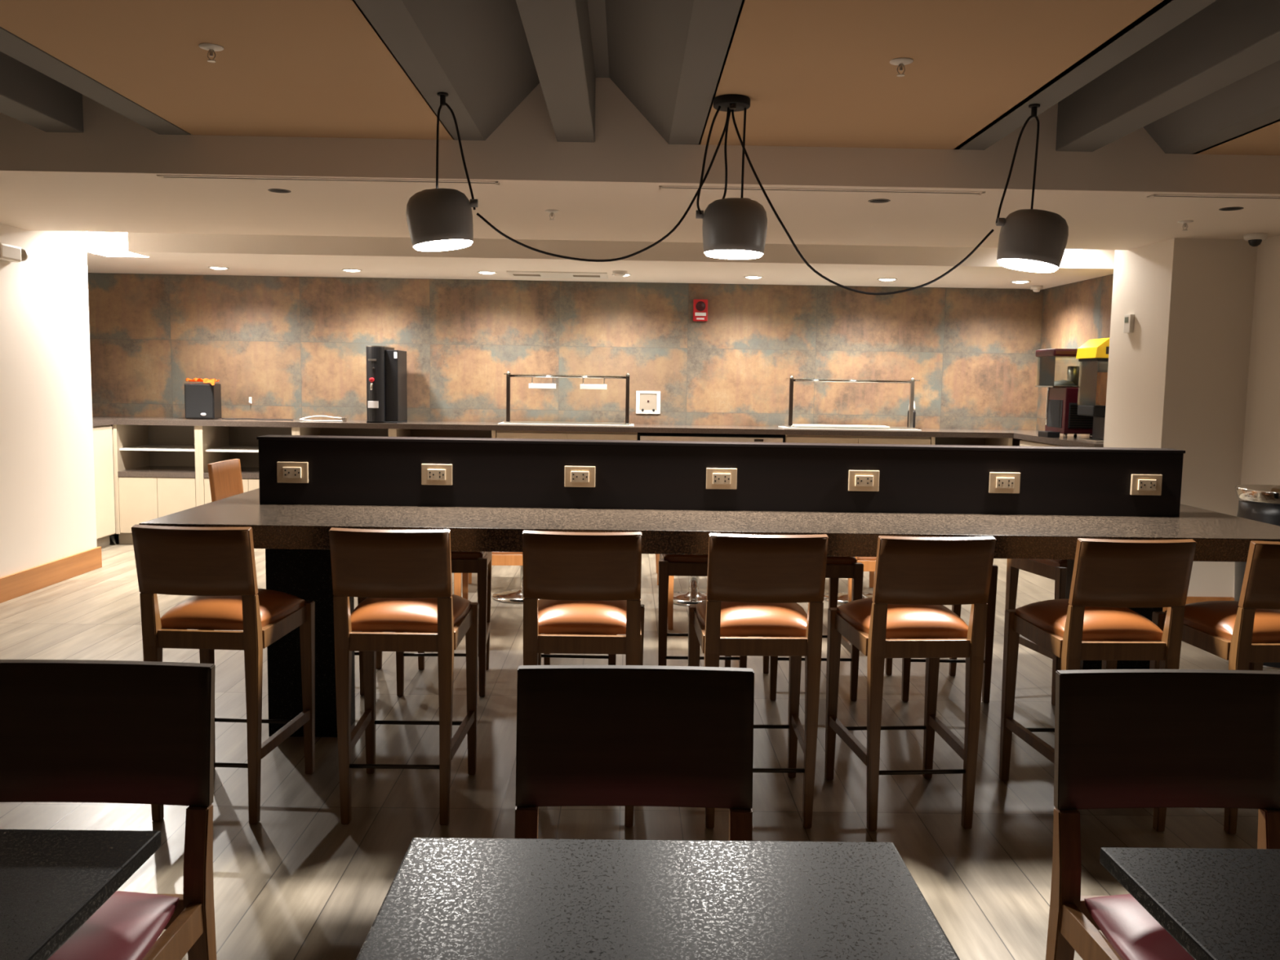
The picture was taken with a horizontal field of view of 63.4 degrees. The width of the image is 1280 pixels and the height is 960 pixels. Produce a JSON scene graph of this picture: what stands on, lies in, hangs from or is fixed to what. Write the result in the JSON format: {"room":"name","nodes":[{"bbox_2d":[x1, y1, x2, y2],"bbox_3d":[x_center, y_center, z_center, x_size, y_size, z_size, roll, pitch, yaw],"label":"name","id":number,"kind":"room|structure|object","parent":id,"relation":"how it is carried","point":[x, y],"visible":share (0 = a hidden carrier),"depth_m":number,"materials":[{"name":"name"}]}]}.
{"room":"eatery","nodes":[
{"label":"eatery","id":0,"kind":"room"},
{"bbox_2d":[0,223,97,577],"bbox_3d":[-4.229,-0.297,2.391,0.300,3.000,10.920,1,5,-1],"label":"wall","id":1,"kind":"structure","parent":0,"point":[47,495],"depth_m":7.21,"materials":[{"name":"white paint"}]},
{"bbox_2d":[0,242,28,262],"bbox_3d":[-4.087,-1.470,6.715,0.080,0.100,0.290,1,5,-1],"label":"emergency light","id":2,"kind":"object","parent":1,"relation":"attached to","point":[10,253],"visible":1,"depth_m":6.70,"materials":[{"name":"white plastic"}]},
{"bbox_2d":[0,546,102,603],"bbox_3d":[-4.091,1.117,2.542,0.022,0.160,10.945,1,5,-1],"label":"baseboard","id":3,"kind":"structure","parent":1,"relation":"attached to","point":[24,582],"depth_m":7.25,"materials":[{"name":"brown wood"}]},
{"bbox_2d":[85,231,179,274],"bbox_3d":[-5.288,-2.081,8.535,2.300,0.560,1.680,1,5,-1],"label":"ceiling","id":4,"kind":"structure","parent":0,"point":[98,261],"depth_m":8.54,"materials":[{"name":"white paint"}]},
{"bbox_2d":[106,231,217,275],"bbox_3d":[-3.975,-2.076,8.703,0.330,0.560,1.380,1,5,-1],"label":"ceiling","id":5,"kind":"structure","parent":0,"point":[117,247],"depth_m":8.12,"materials":[{"name":"white paint"}]},
{"bbox_2d":[0,0,453,140],"bbox_3d":[-1.444,-1.399,0.882,1.236,0.330,8.060,1,5,-1],"label":"ceiling","id":6,"kind":"structure","parent":0,"point":[284,68],"depth_m":3.73,"materials":[{"name":"paint"}]},
{"bbox_2d":[87,272,1043,533],"bbox_3d":[-1.393,-0.997,9.607,10.450,3.100,0.150,1,5,-1],"label":"wall","id":7,"kind":"structure","parent":0,"point":[295,346],"depth_m":9.52,"materials":[{"name":"brown tile"}]},
{"bbox_2d":[635,391,660,413],"bbox_3d":[0.076,-0.716,9.567,0.224,0.208,0.020,1,5,-1],"label":"box","id":8,"kind":"object","parent":7,"relation":"attached to","point":[646,402],"visible":1,"depth_m":9.57,"materials":[{"name":"white plastic"}]},
{"bbox_2d":[693,299,707,321],"bbox_3d":[0.553,-1.551,9.472,0.132,0.196,0.060,1,5,-1],"label":"fire alarm strobe","id":9,"kind":"object","parent":7,"relation":"attached to","point":[700,306],"visible":1,"depth_m":9.45,"materials":[{"name":"red plastic"}]},
{"bbox_2d":[127,232,1115,288],"bbox_3d":[-0.044,-2.002,8.582,7.530,0.560,1.730,1,5,-1],"label":"ceiling","id":10,"kind":"structure","parent":0,"point":[245,255],"depth_m":7.85,"materials":[{"name":"white paint"}]},
{"bbox_2d":[506,271,608,279],"bbox_3d":[-0.696,-1.752,8.865,0.840,0.013,0.440,1,5,-1],"label":"ceiling vent","id":11,"kind":"object","parent":10,"relation":"in","point":[513,273],"visible":1,"depth_m":8.80,"materials":[{"name":"white plastic"}]},
{"bbox_2d":[0,533,1279,959],"bbox_3d":[-0.566,1.221,3.502,12.000,0.120,12.750,1,5,-1],"label":"floor","id":12,"kind":"structure","parent":0,"point":[299,882],"depth_m":3.72,"materials":[{"name":"brown wood"}]},
{"bbox_2d":[0,829,161,959],"bbox_3d":[-1.200,0.981,1.409,0.800,0.740,0.706,1,5,-1],"label":"pedestal table","id":13,"kind":"object","parent":12,"relation":"on","point":[52,882],"visible":1,"depth_m":1.56,"materials":[{"name":"black stone"}]},
{"bbox_2d":[93,424,115,547],"bbox_3d":[-4.849,0.090,8.449,0.638,1.050,1.020,1,5,-1],"label":"base cabinet","id":14,"kind":"object","parent":12,"relation":"on","point":[102,434],"visible":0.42,"depth_m":8.78,"materials":[{"name":"beige laminate"}]},
{"bbox_2d":[0,659,216,959],"bbox_3d":[-1.129,0.848,1.940,0.490,0.905,0.512,1,5,0],"label":"dining chair","id":15,"kind":"object","parent":12,"relation":"on","point":[72,731],"visible":0.89,"depth_m":2.12,"materials":[{"name":"brown wood"}]},
{"bbox_2d":[48,890,179,959],"bbox_3d":[-1.129,0.850,1.910,0.446,0.047,0.410,1,5,0],"label":"seat cushion","id":16,"kind":"object","parent":15,"relation":"on","point":[129,925],"depth_m":1.94,"materials":[{"name":"red leather"}]},
{"bbox_2d":[112,424,199,544],"bbox_3d":[-4.181,0.022,9.267,0.735,1.050,0.615,1,5,-1],"label":"base cabinet","id":17,"kind":"object","parent":12,"relation":"on","point":[156,468],"visible":0.53,"depth_m":8.99,"materials":[{"name":"beige laminate"}]},
{"bbox_2d":[117,466,195,477],"bbox_3d":[-4.179,-0.074,9.248,0.665,0.045,0.595,1,5,-1],"label":"shelf","id":18,"kind":"object","parent":17,"relation":"attached to","point":[124,471],"depth_m":8.98,"materials":[{"name":"brown wood"}]},
{"bbox_2d":[119,444,195,451],"bbox_3d":[-4.176,-0.287,9.250,0.665,0.017,0.550,1,5,-1],"label":"shelf","id":19,"kind":"object","parent":17,"relation":"attached to","point":[122,447],"depth_m":9.11,"materials":[{"name":"white plastic"}]},
{"bbox_2d":[131,524,315,824],"bbox_3d":[-1.444,0.628,3.624,0.430,1.009,0.558,1,6,2],"label":"bar stool","id":20,"kind":"object","parent":12,"relation":"on","point":[215,566],"visible":0.93,"depth_m":3.42,"materials":[{"name":"brown wood"}]},
{"bbox_2d":[160,588,304,630],"bbox_3d":[-1.439,0.438,3.654,0.391,0.086,0.400,1,6,2],"label":"seat cushion","id":21,"kind":"object","parent":20,"relation":"on","point":[277,609],"depth_m":3.51,"materials":[{"name":"orange leather"}]},
{"bbox_2d":[207,458,243,502],"bbox_3d":[-2.611,0.327,7.113,0.512,0.905,0.490,1,5,0],"label":"dining chair","id":22,"kind":"object","parent":12,"relation":"on","point":[225,479],"visible":0.23,"depth_m":7.07,"materials":[{"name":"brown wood"}]},
{"bbox_2d":[198,426,295,505],"bbox_3d":[-3.396,0.033,9.277,0.835,1.050,0.615,1,5,-1],"label":"base cabinet","id":23,"kind":"object","parent":12,"relation":"on","point":[215,443],"visible":0.22,"depth_m":9.27,"materials":[{"name":"beige laminate"}]},
{"bbox_2d":[203,466,258,478],"bbox_3d":[-3.394,-0.063,9.258,0.765,0.045,0.595,1,5,-1],"label":"shelf","id":24,"kind":"object","parent":23,"relation":"attached to","point":[246,472],"depth_m":8.99,"materials":[{"name":"brown wood"}]},
{"bbox_2d":[204,445,258,452],"bbox_3d":[-3.391,-0.275,9.260,0.765,0.017,0.550,1,5,-1],"label":"shelf","id":25,"kind":"object","parent":23,"relation":"attached to","point":[207,448],"depth_m":9.10,"materials":[{"name":"white plastic"}]},
{"bbox_2d":[295,427,392,436],"bbox_3d":[-2.564,0.045,9.289,0.830,1.050,0.615,1,5,-1],"label":"base cabinet","id":26,"kind":"object","parent":12,"relation":"on","point":[299,431],"visible":0.09,"depth_m":9.53,"materials":[{"name":"beige laminate"}]},
{"bbox_2d":[354,597,382,695],"bbox_3d":[-1.498,0.485,5.108,0.430,1.009,0.558,1,6,-2],"label":"bar stool","id":27,"kind":"object","parent":12,"relation":"on","point":[379,654],"visible":0.02,"depth_m":4.88,"materials":[{"name":"brown wood"}]},
{"bbox_2d":[328,527,479,825],"bbox_3d":[-0.819,0.637,3.632,0.430,1.009,0.558,1,5,-1],"label":"bar stool","id":28,"kind":"object","parent":12,"relation":"on","point":[404,576],"visible":1,"depth_m":3.43,"materials":[{"name":"brown wood"}]},
{"bbox_2d":[350,594,471,632],"bbox_3d":[-0.817,0.447,3.662,0.391,0.086,0.400,1,5,-1],"label":"seat cushion","id":29,"kind":"object","parent":28,"relation":"on","point":[372,615],"depth_m":3.50,"materials":[{"name":"orange leather"}]},
{"bbox_2d":[395,551,492,696],"bbox_3d":[-0.944,0.493,5.115,0.430,1.009,0.558,1,6,-3],"label":"bar stool","id":30,"kind":"object","parent":12,"relation":"on","point":[462,562],"visible":0.24,"depth_m":4.87,"materials":[{"name":"brown wood"}]},
{"bbox_2d":[392,428,496,438],"bbox_3d":[-1.704,0.058,9.301,0.890,1.050,0.615,1,5,-1],"label":"base cabinet","id":31,"kind":"object","parent":12,"relation":"on","point":[396,432],"visible":0.07,"depth_m":9.54,"materials":[{"name":"beige laminate"}]},
{"bbox_2d":[453,551,522,599],"bbox_3d":[-0.894,0.414,6.491,0.490,0.905,0.512,1,6,-4],"label":"dining chair","id":32,"kind":"object","parent":12,"relation":"on","point":[499,558],"visible":0.04,"depth_m":6.30,"materials":[{"name":"brown wood"}]},
{"bbox_2d":[492,565,538,604],"bbox_3d":[-0.784,0.438,7.116,0.760,0.740,0.700,1,5,-1],"label":"pedestal table","id":33,"kind":"object","parent":12,"relation":"on","point":[514,595],"visible":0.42,"depth_m":7.08,"materials":[{"name":"silver metal"}]},
{"bbox_2d":[496,430,637,439],"bbox_3d":[-0.644,0.073,9.317,1.220,1.050,0.612,1,5,-1],"label":"base cabinet","id":34,"kind":"object","parent":12,"relation":"on","point":[500,433],"visible":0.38,"depth_m":8.97,"materials":[{"name":"beige laminate"}]},
{"bbox_2d":[541,633,616,665],"bbox_3d":[-0.311,0.502,5.124,0.430,1.009,0.558,1,5,1],"label":"bar stool","id":35,"kind":"object","parent":12,"relation":"on","point":[611,658],"visible":0.02,"depth_m":4.89,"materials":[{"name":"brown wood"}]},
{"bbox_2d":[522,530,644,826],"bbox_3d":[-0.197,0.646,3.641,0.430,1.009,0.558,1,5,-1],"label":"bar stool","id":36,"kind":"object","parent":12,"relation":"on","point":[583,583],"visible":0.86,"depth_m":3.38,"materials":[{"name":"brown wood"}]},
{"bbox_2d":[537,599,626,634],"bbox_3d":[-0.195,0.456,3.671,0.391,0.086,0.400,1,5,-1],"label":"seat cushion","id":37,"kind":"object","parent":36,"relation":"on","point":[554,616],"depth_m":3.50,"materials":[{"name":"orange leather"}]},
{"bbox_2d":[514,665,754,840],"bbox_3d":[-0.013,0.863,1.965,0.490,0.905,0.512,1,5,-1],"label":"dining chair","id":38,"kind":"object","parent":12,"relation":"on","point":[637,735],"visible":0.51,"depth_m":2.15,"materials":[{"name":"brown wood"}]},
{"bbox_2d":[355,837,959,959],"bbox_3d":[0.021,1.000,1.410,0.800,0.740,0.705,1,5,-1],"label":"pedestal table","id":39,"kind":"object","parent":12,"relation":"on","point":[447,898],"visible":1,"depth_m":1.52,"materials":[{"name":"black stone"}]},
{"bbox_2d":[667,575,674,630],"bbox_3d":[0.405,0.435,6.479,0.490,0.905,0.512,1,5,-1],"label":"dining chair","id":40,"kind":"object","parent":12,"relation":"on","point":[670,596],"visible":0.04,"depth_m":6.27,"materials":[{"name":"brown wood"}]},
{"bbox_2d":[673,576,706,605],"bbox_3d":[0.376,0.455,7.132,0.760,0.740,0.700,1,5,-1],"label":"pedestal table","id":41,"kind":"object","parent":12,"relation":"on","point":[692,596],"visible":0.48,"depth_m":7.12,"materials":[{"name":"silver metal"}]},
{"bbox_2d":[657,554,746,667],"bbox_3d":[0.297,0.511,5.133,0.430,1.009,0.558,1,5,-1],"label":"bar stool","id":42,"kind":"object","parent":12,"relation":"on","point":[679,565],"visible":0.2,"depth_m":4.87,"materials":[{"name":"brown wood"}]},
{"bbox_2d":[662,554,708,562],"bbox_3d":[0.301,0.330,5.067,0.391,0.086,0.400,1,5,-1],"label":"seat cushion","id":43,"kind":"object","parent":42,"relation":"on","point":[668,557],"depth_m":4.87,"materials":[{"name":"orange leather"}]},
{"bbox_2d":[138,435,1279,737],"bbox_3d":[0.361,0.466,4.367,4.285,1.247,1.305,1,5,-1],"label":"bar","id":44,"kind":"object","parent":12,"relation":"on","point":[501,489],"visible":0.77,"depth_m":4.25,"materials":[{"name":"brown laminate"}]},
{"bbox_2d":[276,462,308,483],"bbox_3d":[-1.418,-0.031,4.230,0.126,0.086,0.019,1,5,-1],"label":"power outlet","id":45,"kind":"object","parent":44,"relation":"attached to","point":[286,472],"visible":1,"depth_m":4.22,"materials":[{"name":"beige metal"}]},
{"bbox_2d":[421,463,452,484],"bbox_3d":[-0.831,-0.022,4.238,0.126,0.086,0.019,1,5,-1],"label":"power outlet","id":46,"kind":"object","parent":44,"relation":"attached to","point":[431,473],"visible":1,"depth_m":4.23,"materials":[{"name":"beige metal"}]},
{"bbox_2d":[564,466,595,487],"bbox_3d":[-0.246,-0.014,4.246,0.126,0.086,0.019,1,5,-1],"label":"power outlet","id":47,"kind":"object","parent":44,"relation":"attached to","point":[575,476],"visible":1,"depth_m":4.24,"materials":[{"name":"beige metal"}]},
{"bbox_2d":[706,467,737,488],"bbox_3d":[0.335,-0.005,4.254,0.126,0.086,0.019,1,5,-1],"label":"power outlet","id":48,"kind":"object","parent":44,"relation":"attached to","point":[716,477],"visible":1,"depth_m":4.25,"materials":[{"name":"beige plastic"}]},
{"bbox_2d":[848,470,879,491],"bbox_3d":[0.921,0.003,4.262,0.126,0.086,0.019,1,5,-1],"label":"power outlet","id":49,"kind":"object","parent":44,"relation":"attached to","point":[858,480],"visible":1,"depth_m":4.26,"materials":[{"name":"beige plastic"}]},
{"bbox_2d":[988,471,1020,493],"bbox_3d":[1.502,0.012,4.270,0.126,0.086,0.019,1,5,-1],"label":"power outlet","id":50,"kind":"object","parent":44,"relation":"attached to","point":[999,482],"visible":1,"depth_m":4.26,"materials":[{"name":"beige plastic"}]},
{"bbox_2d":[1129,474,1162,495],"bbox_3d":[2.090,0.020,4.278,0.126,0.086,0.019,1,5,-1],"label":"power outlet","id":51,"kind":"object","parent":44,"relation":"attached to","point":[1140,484],"visible":1,"depth_m":4.27,"materials":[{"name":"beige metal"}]},
{"bbox_2d":[637,432,783,442],"bbox_3d":[0.611,0.069,9.325,1.270,0.975,0.625,1,5,-1],"label":"fridge","id":52,"kind":"object","parent":12,"relation":"on","point":[641,436],"visible":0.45,"depth_m":9.00,"materials":[{"name":"metal"}]},
{"bbox_2d":[688,533,828,828],"bbox_3d":[0.403,0.655,3.649,0.430,1.009,0.558,1,6,-2],"label":"bar stool","id":53,"kind":"object","parent":12,"relation":"on","point":[756,583],"visible":0.94,"depth_m":3.44,"materials":[{"name":"brown wood"}]},
{"bbox_2d":[695,599,807,636],"bbox_3d":[0.405,0.465,3.679,0.391,0.086,0.400,1,6,-2],"label":"seat cushion","id":54,"kind":"object","parent":53,"relation":"on","point":[737,619],"depth_m":3.51,"materials":[{"name":"orange leather"}]},
{"bbox_2d":[762,555,863,701],"bbox_3d":[0.827,0.518,5.140,0.430,1.009,0.558,1,5,-1],"label":"bar stool","id":55,"kind":"object","parent":12,"relation":"on","point":[837,567],"visible":0.2,"depth_m":4.90,"materials":[{"name":"brown wood"}]},
{"bbox_2d":[782,435,930,444],"bbox_3d":[1.885,0.109,9.351,1.260,1.050,0.612,1,5,-1],"label":"base cabinet","id":56,"kind":"object","parent":12,"relation":"on","point":[787,438],"visible":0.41,"depth_m":9.00,"materials":[{"name":"beige laminate"}]},
{"bbox_2d":[92,415,1103,447],"bbox_3d":[-1.361,-0.408,8.476,10.100,0.045,2.205,1,5,-1],"label":"countertop","id":57,"kind":"structure","parent":56,"relation":"on","point":[1029,435],"depth_m":8.95,"materials":[{"name":"grey stone"}]},
{"bbox_2d":[184,382,221,418],"bbox_3d":[-3.892,-0.704,9.233,0.250,0.311,0.250,0,6,-7],"label":"container","id":58,"kind":"object","parent":57,"relation":"on","point":[202,401],"visible":1,"depth_m":9.12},
{"bbox_2d":[365,345,407,422],"bbox_3d":[-2.238,-0.841,9.131,0.268,0.664,0.488,1,5,-1],"label":"coffee machine","id":59,"kind":"object","parent":57,"relation":"on","point":[386,366],"visible":1,"depth_m":8.98,"materials":[{"name":"black plastic"}]},
{"bbox_2d":[497,370,634,426],"bbox_3d":[-0.643,-0.720,9.161,1.185,0.468,0.390,1,5,-1],"label":"sneeze guard","id":60,"kind":"object","parent":57,"relation":"on","point":[508,422],"visible":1,"depth_m":9.10,"materials":[{"name":"glass"}]},
{"bbox_2d":[528,377,555,388],"bbox_3d":[-0.858,-0.855,9.120,0.236,0.102,0.080,1,5,-1],"label":"heat lamp","id":61,"kind":"object","parent":60,"relation":"attached to","point":[531,385],"depth_m":9.08,"materials":[{"name":"metal"}]},
{"bbox_2d":[580,377,607,389],"bbox_3d":[-0.408,-0.849,9.126,0.236,0.102,0.080,1,5,-1],"label":"heat lamp","id":62,"kind":"object","parent":60,"relation":"attached to","point":[583,386],"depth_m":9.09,"materials":[{"name":"metal"}]},
{"bbox_2d":[777,375,921,431],"bbox_3d":[1.862,-0.684,9.195,1.205,0.468,0.390,1,5,-1],"label":"sneeze guard","id":63,"kind":"object","parent":57,"relation":"on","point":[791,426],"visible":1,"depth_m":9.14,"materials":[{"name":"glass"}]},
{"bbox_2d":[794,377,919,381],"bbox_3d":[1.873,-0.888,9.166,1.110,0.007,0.370,1,5,-1],"label":"glass shelf","id":64,"kind":"object","parent":63,"relation":"attached to","point":[801,379],"depth_m":9.14,"materials":[{"name":"white"}]},
{"bbox_2d":[1035,348,1099,438],"bbox_3d":[3.443,-0.699,8.371,0.395,0.705,0.387,1,5,-1],"label":"dispenser","id":65,"kind":"object","parent":57,"relation":"on","point":[1062,416],"visible":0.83,"depth_m":8.27,"materials":[{"name":"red plastic"}]},
{"bbox_2d":[1075,337,1109,442],"bbox_3d":[3.528,-0.676,7.813,0.370,0.770,0.340,1,5,-1],"label":"dispenser","id":66,"kind":"object","parent":57,"relation":"on","point":[1092,390],"visible":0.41,"depth_m":7.75,"materials":[{"name":"black plastic"}]},
{"bbox_2d":[836,556,876,606],"bbox_3d":[1.505,0.451,6.494,0.490,0.905,0.512,1,6,-2],"label":"dining chair","id":67,"kind":"object","parent":12,"relation":"on","point":[869,562],"visible":0.03,"depth_m":6.29,"materials":[{"name":"brown wood"}]},
{"bbox_2d":[824,535,995,831],"bbox_3d":[0.941,0.663,3.657,0.430,1.009,0.558,0,6,-5],"label":"bar stool","id":68,"kind":"object","parent":12,"relation":"on","point":[914,577],"visible":1,"depth_m":3.47,"materials":[{"name":"brown wood"}]},
{"bbox_2d":[836,597,968,638],"bbox_3d":[0.940,0.473,3.686,0.391,0.086,0.400,0,6,-5],"label":"seat cushion","id":69,"kind":"object","parent":68,"relation":"on","point":[903,621],"depth_m":3.54,"materials":[{"name":"orange leather"}]},
{"bbox_2d":[885,564,998,702],"bbox_3d":[1.463,0.528,5.149,0.430,1.009,0.558,1,5,0],"label":"bar stool","id":70,"kind":"object","parent":12,"relation":"on","point":[988,657],"visible":0.12,"depth_m":4.91,"materials":[{"name":"brown wood"}]},
{"bbox_2d":[929,436,1013,445],"bbox_3d":[2.875,0.124,9.364,0.710,1.050,0.615,1,5,-1],"label":"base cabinet","id":71,"kind":"object","parent":12,"relation":"on","point":[934,440],"visible":0.04,"depth_m":9.60,"materials":[{"name":"beige laminate"}]},
{"bbox_2d":[1004,558,1067,706],"bbox_3d":[2.104,0.537,5.157,0.430,1.009,0.558,0,6,-13],"label":"bar stool","id":72,"kind":"object","parent":12,"relation":"on","point":[1055,570],"visible":0.13,"depth_m":5.00,"materials":[{"name":"brown wood"}]},
{"bbox_2d":[1031,559,1067,567],"bbox_3d":[2.118,0.356,5.092,0.391,0.086,0.400,0,6,-13],"label":"seat cushion","id":73,"kind":"object","parent":72,"relation":"on","point":[1034,562],"depth_m":4.94,"materials":[{"name":"orange leather"}]},
{"bbox_2d":[999,537,1196,831],"bbox_3d":[1.603,0.673,3.666,0.430,1.009,0.558,1,6,-3],"label":"bar stool","id":74,"kind":"object","parent":12,"relation":"on","point":[1109,577],"visible":0.86,"depth_m":3.46,"materials":[{"name":"brown wood"}]},
{"bbox_2d":[1015,599,1163,640],"bbox_3d":[1.604,0.482,3.695,0.391,0.086,0.400,1,6,-3],"label":"seat cushion","id":75,"kind":"object","parent":74,"relation":"on","point":[1047,618],"depth_m":3.56,"materials":[{"name":"orange leather"}]},
{"bbox_2d":[1045,669,1279,959],"bbox_3d":[1.125,0.878,2.000,0.490,0.905,0.512,1,6,-2],"label":"dining chair","id":76,"kind":"object","parent":12,"relation":"on","point":[1124,738],"visible":0.67,"depth_m":2.19,"materials":[{"name":"brown wood"}]},
{"bbox_2d":[1084,893,1194,959],"bbox_3d":[1.126,0.880,1.970,0.446,0.047,0.410,1,6,-2],"label":"seat cushion","id":77,"kind":"object","parent":76,"relation":"on","point":[1131,932],"depth_m":2.00,"materials":[{"name":"red leather"}]},
{"bbox_2d":[1099,847,1279,959],"bbox_3d":[1.163,1.018,1.413,0.800,0.740,0.708,1,5,-1],"label":"pedestal table","id":78,"kind":"object","parent":12,"relation":"on","point":[1217,904],"visible":1,"depth_m":1.57,"materials":[{"name":"black stone"}]},
{"bbox_2d":[1149,540,1279,834],"bbox_3d":[2.167,0.681,3.673,0.430,1.009,0.558,1,6,-4],"label":"bar stool","id":79,"kind":"object","parent":12,"relation":"on","point":[1245,633],"visible":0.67,"depth_m":3.49,"materials":[{"name":"brown wood"}]},
{"bbox_2d":[1164,600,1279,643],"bbox_3d":[2.167,0.491,3.703,0.391,0.086,0.400,1,6,-4],"label":"seat cushion","id":80,"kind":"object","parent":79,"relation":"on","point":[1211,621],"depth_m":3.61,"materials":[{"name":"orange leather"}]},
{"bbox_2d":[1234,484,1279,670],"bbox_3d":[3.534,0.527,5.741,0.476,0.962,0.476,1,5,-1],"label":"waste bin","id":81,"kind":"object","parent":12,"relation":"on","point":[1260,503],"visible":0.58,"depth_m":5.64,"materials":[{"name":"black plastic"}]},
{"bbox_2d":[0,77,1279,249],"bbox_3d":[-0.106,-1.802,5.974,8.000,0.560,2.120,1,5,-1],"label":"ceiling","id":82,"kind":"structure","parent":0,"point":[104,177],"depth_m":4.99,"materials":[{"name":"beige paint"}]},
{"bbox_2d":[0,51,83,133],"bbox_3d":[-2.662,-1.402,0.867,0.180,0.300,8.060,1,5,-1],"label":"beam","id":83,"kind":"structure","parent":82,"relation":"attached to","point":[28,95],"depth_m":4.55,"materials":[{"name":"grey paint"}]},
{"bbox_2d":[0,26,191,134],"bbox_3d":[-2.656,-1.441,0.863,1.172,0.380,8.060,1,5,-1],"label":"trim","id":84,"kind":"structure","parent":82,"relation":"attached to","point":[11,44],"depth_m":4.04,"materials":[{"name":"grey paint"}]},
{"bbox_2d":[156,174,499,184],"bbox_3d":[-1.495,-1.447,4.996,1.626,0.004,0.070,1,5,-1],"label":"ceiling vent","id":85,"kind":"object","parent":82,"relation":"in","point":[164,176],"visible":1,"depth_m":4.99,"materials":[{"name":"white metal"}]},
{"bbox_2d":[351,0,745,144],"bbox_3d":[-0.247,-1.406,0.896,1.172,0.380,8.060,1,5,-1],"label":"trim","id":86,"kind":"structure","parent":82,"relation":"attached to","point":[667,57],"depth_m":3.91,"materials":[{"name":"grey paint"}]},
{"bbox_2d":[405,92,729,262],"bbox_3d":[-0.290,-1.204,4.150,1.286,0.648,0.261,1,5,-1],"label":"pendant lamp","id":87,"kind":"object","parent":86,"relation":"hanging from","point":[438,220],"visible":1,"depth_m":4.08,"materials":[{"name":"black metal"}]},
{"bbox_2d":[413,239,472,251],"bbox_3d":[-0.793,-0.957,4.168,0.240,0.066,0.238,1,5,-1],"label":"diffuser","id":88,"kind":"object","parent":87,"relation":"attached to","point":[422,245],"depth_m":4.11,"materials":[{"name":"white plastic"}]},
{"bbox_2d":[515,0,595,142],"bbox_3d":[-0.253,-1.367,0.900,0.180,0.300,8.060,1,5,-1],"label":"beam","id":89,"kind":"structure","parent":82,"relation":"attached to","point":[557,32],"depth_m":3.74,"materials":[{"name":"grey paint"}]},
{"bbox_2d":[658,185,985,195],"bbox_3d":[0.886,-1.416,5.069,1.590,0.004,0.070,1,5,-1],"label":"ceiling vent","id":90,"kind":"object","parent":82,"relation":"in","point":[660,187],"visible":1,"depth_m":5.07,"materials":[{"name":"beige paint"}]},
{"bbox_2d":[953,0,1279,154],"bbox_3d":[2.133,-1.372,0.929,1.172,0.380,8.060,1,5,-1],"label":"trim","id":91,"kind":"structure","parent":82,"relation":"attached to","point":[1251,102],"depth_m":4.23,"materials":[{"name":"grey paint"}]},
{"bbox_2d":[731,103,1068,295],"bbox_3d":[1.048,-1.123,4.114,1.362,0.761,0.261,0,6,-7],"label":"pendant lamp","id":92,"kind":"object","parent":91,"relation":"hanging from","point":[1030,240],"visible":1,"depth_m":4.11,"materials":[{"name":"black metal"}]},
{"bbox_2d":[997,258,1058,272],"bbox_3d":[1.574,-0.883,4.204,0.239,0.073,0.238,1,5,-1],"label":"diffuser","id":93,"kind":"object","parent":92,"relation":"attached to","point":[1036,265],"depth_m":4.14,"materials":[{"name":"white plastic"}]},
{"bbox_2d":[1055,0,1279,151],"bbox_3d":[2.127,-1.332,0.933,0.180,0.300,8.060,1,5,-1],"label":"beam","id":94,"kind":"structure","parent":82,"relation":"attached to","point":[1226,42],"depth_m":3.92,"materials":[{"name":"grey paint"}]},
{"bbox_2d":[1146,194,1279,199],"bbox_3d":[3.188,-1.381,5.080,1.385,0.004,0.070,1,5,-1],"label":"ceiling vent","id":95,"kind":"object","parent":82,"relation":"in","point":[1186,196],"visible":1,"depth_m":5.08,"materials":[{"name":"metal"}]},
{"bbox_2d":[699,0,1172,149],"bbox_3d":[0.951,-1.364,0.915,1.242,0.330,8.060,1,5,-1],"label":"ceiling","id":96,"kind":"structure","parent":0,"point":[812,73],"depth_m":3.63,"materials":[{"name":"paint"}]},
{"bbox_2d":[695,93,767,259],"bbox_3d":[0.385,-1.208,4.158,0.261,0.621,0.261,6,7,41],"label":"pendant lamp","id":97,"kind":"object","parent":96,"relation":"attached to","point":[733,228],"depth_m":4.08,"materials":[{"name":"black metal"}]},
{"bbox_2d":[704,249,763,259],"bbox_3d":[0.379,-0.921,4.186,0.238,0.046,0.238,1,5,-1],"label":"diffuser","id":98,"kind":"object","parent":97,"relation":"attached to","point":[720,254],"depth_m":4.13,"materials":[{"name":"white"}]},
{"bbox_2d":[1035,274,1113,436],"bbox_3d":[3.773,-0.634,8.515,0.140,2.750,2.220,1,5,-1],"label":"tiled wall","id":99,"kind":"structure","parent":0,"point":[1074,313],"depth_m":8.89,"materials":[{"name":"orange tile"}]},
{"bbox_2d":[1103,238,1257,596],"bbox_3d":[3.799,-0.614,7.000,0.930,3.000,0.800,1,5,-1],"label":"column","id":100,"kind":"structure","parent":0,"point":[1179,380],"depth_m":6.63,"materials":[{"name":"beige paint"}]},
{"bbox_2d":[1194,120,1279,155],"bbox_3d":[3.327,-1.330,0.948,1.260,0.330,8.060,1,5,-1],"label":"ceiling","id":101,"kind":"structure","parent":0,"point":[1265,140],"depth_m":4.76,"materials":[{"name":"paint"}]},
{"bbox_2d":[1232,235,1279,597],"bbox_3d":[4.052,-0.113,1.837,0.250,3.000,9.580,1,5,-1],"label":"wall","id":102,"kind":"structure","parent":0,"point":[1260,465],"depth_m":6.43,"materials":[{"name":"beige paint"}]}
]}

